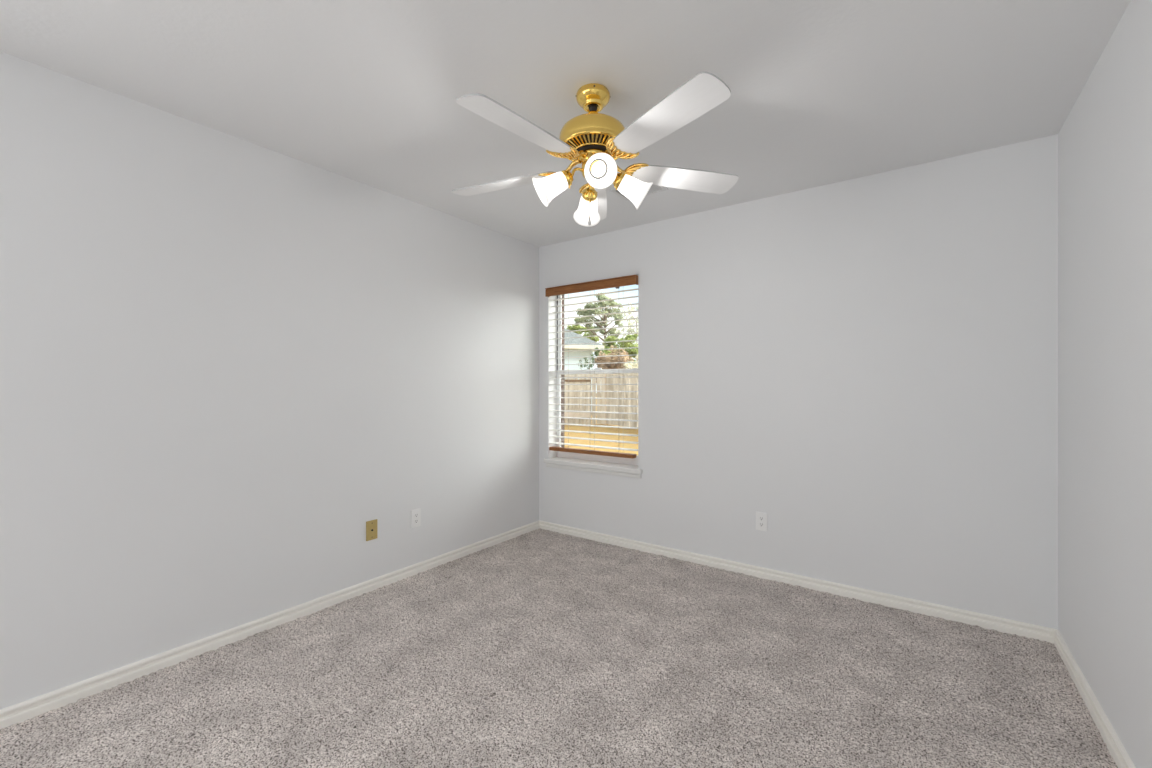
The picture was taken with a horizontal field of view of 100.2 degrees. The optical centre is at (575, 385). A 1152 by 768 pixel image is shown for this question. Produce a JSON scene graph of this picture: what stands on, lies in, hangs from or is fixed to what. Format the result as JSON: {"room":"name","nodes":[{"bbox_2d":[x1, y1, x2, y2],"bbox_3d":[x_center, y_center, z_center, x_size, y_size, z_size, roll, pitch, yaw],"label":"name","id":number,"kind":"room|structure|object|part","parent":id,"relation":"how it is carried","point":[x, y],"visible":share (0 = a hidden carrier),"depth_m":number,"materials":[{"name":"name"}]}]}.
{"room":"empty bedroom","nodes":[
{"label":"empty bedroom","id":0,"kind":"room"},
{"bbox_2d":[0,51,538,709],"bbox_3d":[-2.183,0.060,1.704,0.120,2.540,6.470,0,0,36],"label":"wall","id":1,"kind":"structure","parent":0,"point":[224,358],"depth_m":2.28,"materials":[{"name":"paint"}]},
{"bbox_2d":[0,520,538,728],"bbox_3d":[-2.127,1.205,1.664,0.018,0.070,6.230,0,0,36],"label":"baseboard","id":2,"kind":"structure","parent":1,"relation":"attached to","point":[20,712],"depth_m":2.27,"materials":[{"name":"white paint"}]},
{"bbox_2d":[366,519,376,540],"bbox_3d":[-1.234,0.872,2.916,0.012,0.117,0.072,0,0,36],"label":"wall plate","id":3,"kind":"object","parent":1,"relation":"attached to","point":[371,526],"visible":1,"depth_m":2.91,"materials":[{"name":"gold metal"}]},
{"bbox_2d":[411,508,420,527],"bbox_3d":[-1.053,0.870,3.172,0.009,0.117,0.072,0,0,36],"label":"wall outlet","id":4,"kind":"object","parent":1,"relation":"attached to","point":[415,514],"visible":1,"depth_m":3.17,"materials":[{"name":"white plastic"}]},
{"bbox_2d":[0,528,1117,767],"bbox_3d":[-0.816,1.235,0.726,3.288,0.012,6.277,0,0,36],"label":"floor","id":5,"kind":"structure","parent":0,"point":[538,648],"depth_m":1.96,"materials":[{"name":"carpet"}]},
{"bbox_2d":[0,0,1130,246],"bbox_3d":[-0.816,-1.260,0.726,3.482,0.100,6.470,0,0,36],"label":"ceiling","id":6,"kind":"structure","parent":0,"point":[824,92],"depth_m":1.89,"materials":[{"name":"paint"}]},
{"bbox_2d":[452,71,737,225],"bbox_3d":[0.039,-0.937,1.960,1.272,0.546,1.235,0,0,36],"label":"ceiling fan","id":7,"kind":"object","parent":6,"relation":"hanging from","point":[594,140],"visible":1,"depth_m":1.87,"materials":[{"name":"white wood"}]},
{"bbox_3d":[-0.315,-0.893,2.134,0.498,0.006,0.136,-2,11,20],"label":"blade","id":8,"kind":"part","parent":7,"relation":"part of","materials":[{"name":"white wood"}]},
{"bbox_3d":[-0.186,-0.893,1.668,0.136,0.006,0.498,15,11,37],"label":"blade","id":9,"kind":"part","parent":7,"relation":"part of","materials":[{"name":"white wood"}]},
{"bbox_3d":[-0.103,-0.807,1.973,0.149,0.139,0.123,0,0,-6],"label":"lamp shade","id":10,"kind":"part","parent":7,"relation":"part of","materials":[{"name":"white glass"}]},
{"bbox_3d":[0.004,-0.878,1.984,0.058,0.042,0.012,0,0,-5],"label":"lamp arm","id":11,"kind":"part","parent":7,"relation":"part of","materials":[{"name":"gold metal"}]},
{"bbox_3d":[0.054,-0.790,2.163,0.123,0.139,0.149,0,0,-6],"label":"lamp shade","id":12,"kind":"part","parent":7,"relation":"part of","materials":[{"name":"white glass"}]},
{"bbox_3d":[0.056,-0.774,1.990,0.002,0.164,0.002,0,0,36],"label":"pull chain","id":13,"kind":"part","parent":7,"relation":"part of","materials":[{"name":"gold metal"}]},
{"bbox_3d":[0.088,-0.905,2.402,0.136,0.006,0.498,-12,-1,2],"label":"blade","id":14,"kind":"part","parent":7,"relation":"part of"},
{"bbox_3d":[0.085,-0.830,1.843,0.049,0.056,0.068,0,0,-5],"label":"bulb","id":15,"kind":"part","parent":7,"relation":"part of","materials":[{"name":"white glass"}]},
{"bbox_3d":[0.087,-0.807,1.817,0.123,0.139,0.149,0,0,-5],"label":"lamp shade","id":16,"kind":"part","parent":7,"relation":"part of","materials":[{"name":"white glass"}]},
{"bbox_3d":[0.244,-0.807,2.007,0.149,0.139,0.123,0,0,-5],"label":"lamp shade","id":17,"kind":"part","parent":7,"relation":"part of","materials":[{"name":"white glass"}]},
{"bbox_3d":[0.298,-0.909,1.647,0.136,0.006,0.498,14,-8,-33],"label":"blade","id":18,"kind":"part","parent":7,"relation":"part of","materials":[{"name":"white wood"}]},
{"bbox_3d":[0.467,-0.903,2.100,0.498,0.006,0.136,0,-12,-15],"label":"blade","id":19,"kind":"part","parent":7,"relation":"part of","materials":[{"name":"white wood"}]},
{"bbox_2d":[610,184,667,200],"bbox_3d":[0.387,-1.204,2.963,0.298,0.011,0.200,0,0,36],"label":"ceiling vent","id":20,"kind":"object","parent":6,"relation":"in","point":[653,189],"visible":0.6,"depth_m":2.97,"materials":[{"name":"white metal"}]},
{"bbox_2d":[539,134,1057,628],"bbox_3d":[1.032,0.060,3.307,3.242,2.540,0.120,0,0,36],"label":"wall","id":21,"kind":"structure","parent":0,"point":[867,366],"depth_m":2.81,"materials":[{"name":"paint"}]},
{"bbox_2d":[544,295,641,478],"bbox_3d":[0.153,-0.074,3.933,0.935,1.541,0.182,0,0,36],"label":"window","id":22,"kind":"structure","parent":21,"relation":"in","point":[618,466],"depth_m":3.98,"materials":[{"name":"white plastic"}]},
{"bbox_2d":[545,275,637,458],"bbox_3d":[0.124,-0.141,3.899,0.870,1.389,0.113,0,0,36],"label":"window blind","id":23,"kind":"object","parent":22,"relation":"attached to","point":[617,282],"visible":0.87,"depth_m":3.87,"materials":[{"name":"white wood"}]},
{"bbox_3d":[-0.083,-0.128,4.075,0.002,1.315,0.067,0,0,36],"label":"ladder cord","id":24,"kind":"part","parent":23,"relation":"part of","materials":[{"name":"white fabric"}]},
{"bbox_3d":[0.118,0.538,3.929,0.818,0.029,0.058,0,0,36],"label":"rail","id":25,"kind":"part","parent":23,"relation":"part of","materials":[{"name":"brown wood"}]},
{"bbox_3d":[0.132,-0.128,3.921,0.002,1.315,0.067,0,0,36],"label":"ladder cord","id":26,"kind":"part","parent":23,"relation":"part of","materials":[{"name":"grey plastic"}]},
{"bbox_3d":[0.153,0.640,3.933,0.935,0.035,0.182,0,0,36],"label":"sill","id":27,"kind":"part","parent":22,"relation":"part of","materials":[{"name":"white paint"}]},
{"bbox_3d":[0.198,-0.465,4.002,0.838,0.730,0.014,0,0,36],"label":"sash","id":28,"kind":"part","parent":22,"relation":"part of","materials":[{"name":"clear glass"}]},
{"bbox_3d":[0.189,0.226,3.990,0.838,0.728,0.015,0,0,36],"label":"sash","id":29,"kind":"part","parent":22,"relation":"part of","materials":[{"name":"clear glass"}]},
{"bbox_2d":[756,512,766,530],"bbox_3d":[1.197,0.874,3.110,0.072,0.117,0.009,0,0,36],"label":"wall outlet","id":30,"kind":"object","parent":21,"relation":"attached to","point":[761,518],"visible":1,"depth_m":3.11,"materials":[{"name":"white plastic"}]},
{"bbox_2d":[539,520,1057,643],"bbox_3d":[0.992,1.205,3.251,3.242,0.070,0.018,0,0,36],"label":"baseboard","id":31,"kind":"structure","parent":21,"relation":"attached to","point":[1003,625],"depth_m":2.87,"materials":[{"name":"white paint"}]},
{"bbox_2d":[1058,0,1151,767],"bbox_3d":[0.551,0.060,-0.253,0.120,2.540,6.470,0,0,36],"label":"wall","id":32,"kind":"structure","parent":0,"point":[1105,140],"depth_m":1.67,"materials":[{"name":"paint"}]},
{"bbox_2d":[1054,630,1135,767],"bbox_3d":[0.495,1.205,-0.213,0.018,0.070,6.230,0,0,36],"label":"baseboard","id":33,"kind":"structure","parent":32,"relation":"attached to","point":[1116,749],"depth_m":1.78,"materials":[{"name":"white paint"}]},
{"label":"outside","id":34,"kind":"structure","parent":0,"visible":0},
{"bbox_2d":[564,396,637,454],"bbox_3d":[15.295,1.380,34.247,75.000,0.200,66.500,0,0,36],"label":"lawn","id":35,"kind":"structure","parent":34,"point":[571,427],"depth_m":11.98,"materials":[{"name":"yellow plant"}]},
{"bbox_2d":[564,380,590,423],"bbox_3d":[-0.234,0.520,15.800,1.434,1.460,0.100,0,0,8],"label":"gate","id":36,"kind":"object","parent":35,"relation":"on","point":[582,387],"visible":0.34,"depth_m":15.74,"materials":[{"name":"beige wood"}]},
{"bbox_3d":[-0.232,-0.175,15.810,1.434,0.070,0.080,0,0,8],"label":"rail","id":37,"kind":"part","parent":36,"relation":"part of","materials":[{"name":"brown wood"}]},
{"bbox_3d":[-0.237,0.940,15.775,1.434,0.160,0.050,0,0,8],"label":"rail","id":38,"kind":"part","parent":36,"relation":"part of","materials":[{"name":"beige wood"}]},
{"bbox_2d":[566,325,598,341],"bbox_3d":[0.590,-2.084,42.020,3.055,6.731,2.728,0,0,0],"label":"leafy tree","id":39,"kind":"object","parent":35,"relation":"on","point":[573,327],"visible":0.44,"depth_m":41.58,"materials":[{"name":"green plant"}]},
{"bbox_2d":[564,328,603,410],"bbox_3d":[-5.824,-1.700,25.803,12.580,5.960,8.900,0,0,-14],"label":"neighbor house","id":40,"kind":"structure","parent":35,"relation":"on","point":[577,341],"depth_m":23.11,"materials":[{"name":"white"}]},
{"bbox_2d":[564,374,605,423],"bbox_3d":[-1.862,0.360,16.475,5.792,1.840,0.161,0,0,8],"label":"wooden fence","id":41,"kind":"object","parent":35,"relation":"on","point":[599,380],"visible":0.06,"depth_m":16.06,"materials":[{"name":"beige wood"}]},
{"bbox_3d":[0.967,0.405,16.116,0.090,1.750,0.090,0,0,8],"label":"post","id":42,"kind":"part","parent":41,"relation":"part of","materials":[{"name":"beige wood"}]},
{"bbox_2d":[578,354,597,369],"bbox_3d":[0.502,-0.008,20.001,0.895,2.577,1.551,0,0,0],"label":"shrub","id":43,"kind":"object","parent":35,"relation":"on","point":[585,358],"visible":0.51,"depth_m":20.08,"materials":[{"name":"green plant"}]},
{"bbox_2d":[574,292,623,345],"bbox_3d":[1.565,-2.666,34.137,3.580,7.893,3.033,0,0,0],"label":"pine tree","id":44,"kind":"object","parent":35,"relation":"on","point":[600,297],"visible":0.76,"depth_m":33.92,"materials":[{"name":"green plant"}]},
{"bbox_2d":[595,347,604,355],"bbox_3d":[1.102,-0.275,22.302,0.542,3.110,1.654,0,0,11],"label":"shrub","id":45,"kind":"object","parent":35,"relation":"on","point":[597,352],"visible":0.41,"depth_m":22.16,"materials":[{"name":"green plant"}]},
{"bbox_2d":[595,345,634,383],"bbox_3d":[1.482,-0.168,19.452,1.789,2.897,1.989,0,0,0],"label":"shrub","id":46,"kind":"object","parent":35,"relation":"on","point":[612,359],"visible":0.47,"depth_m":18.96,"materials":[{"name":"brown plant"}]},
{"bbox_2d":[603,334,637,363],"bbox_3d":[2.278,-0.648,23.999,2.212,3.858,2.161,0,0,23],"label":"shrub","id":47,"kind":"object","parent":35,"relation":"on","point":[633,351],"visible":0.45,"depth_m":23.72,"materials":[{"name":"green plant"}]},
{"bbox_2d":[606,368,637,426],"bbox_3d":[3.445,0.360,11.225,0.161,1.840,10.732,0,0,-26],"label":"wooden fence","id":48,"kind":"object","parent":35,"relation":"on","point":[632,380],"visible":0.09,"depth_m":15.07,"materials":[{"name":"beige wood"}]},
{"bbox_2d":[616,302,635,335],"bbox_3d":[3.204,-2.033,29.795,1.161,6.627,1.743,0,0,41],"label":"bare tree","id":49,"kind":"object","parent":35,"relation":"on","point":[623,310],"visible":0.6,"depth_m":29.84,"materials":[{"name":"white plant"}]},
{"bbox_2d":[623,355,637,368],"bbox_3d":[2.129,0.043,17.440,0.917,2.476,1.732,0,0,-12],"label":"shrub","id":50,"kind":"object","parent":35,"relation":"on","point":[627,365],"visible":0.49,"depth_m":17.50,"materials":[{"name":"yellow plant"}]},
{"bbox_2d":[627,305,637,366],"bbox_3d":[3.514,-1.854,27.937,1.213,6.269,1.825,0,0,24],"label":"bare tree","id":51,"kind":"object","parent":35,"relation":"on","point":[632,307],"visible":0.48,"depth_m":27.71,"materials":[{"name":"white plant"}]},
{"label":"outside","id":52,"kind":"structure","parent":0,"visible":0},
{"bbox_2d":[561,295,563,446],"bbox_3d":[1.099,0.010,3.401,3.482,2.640,0.049,0,0,36],"label":"wall","id":53,"kind":"structure","parent":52,"point":[562,379],"depth_m":4.27,"materials":[{"name":"paint"}]}
]}

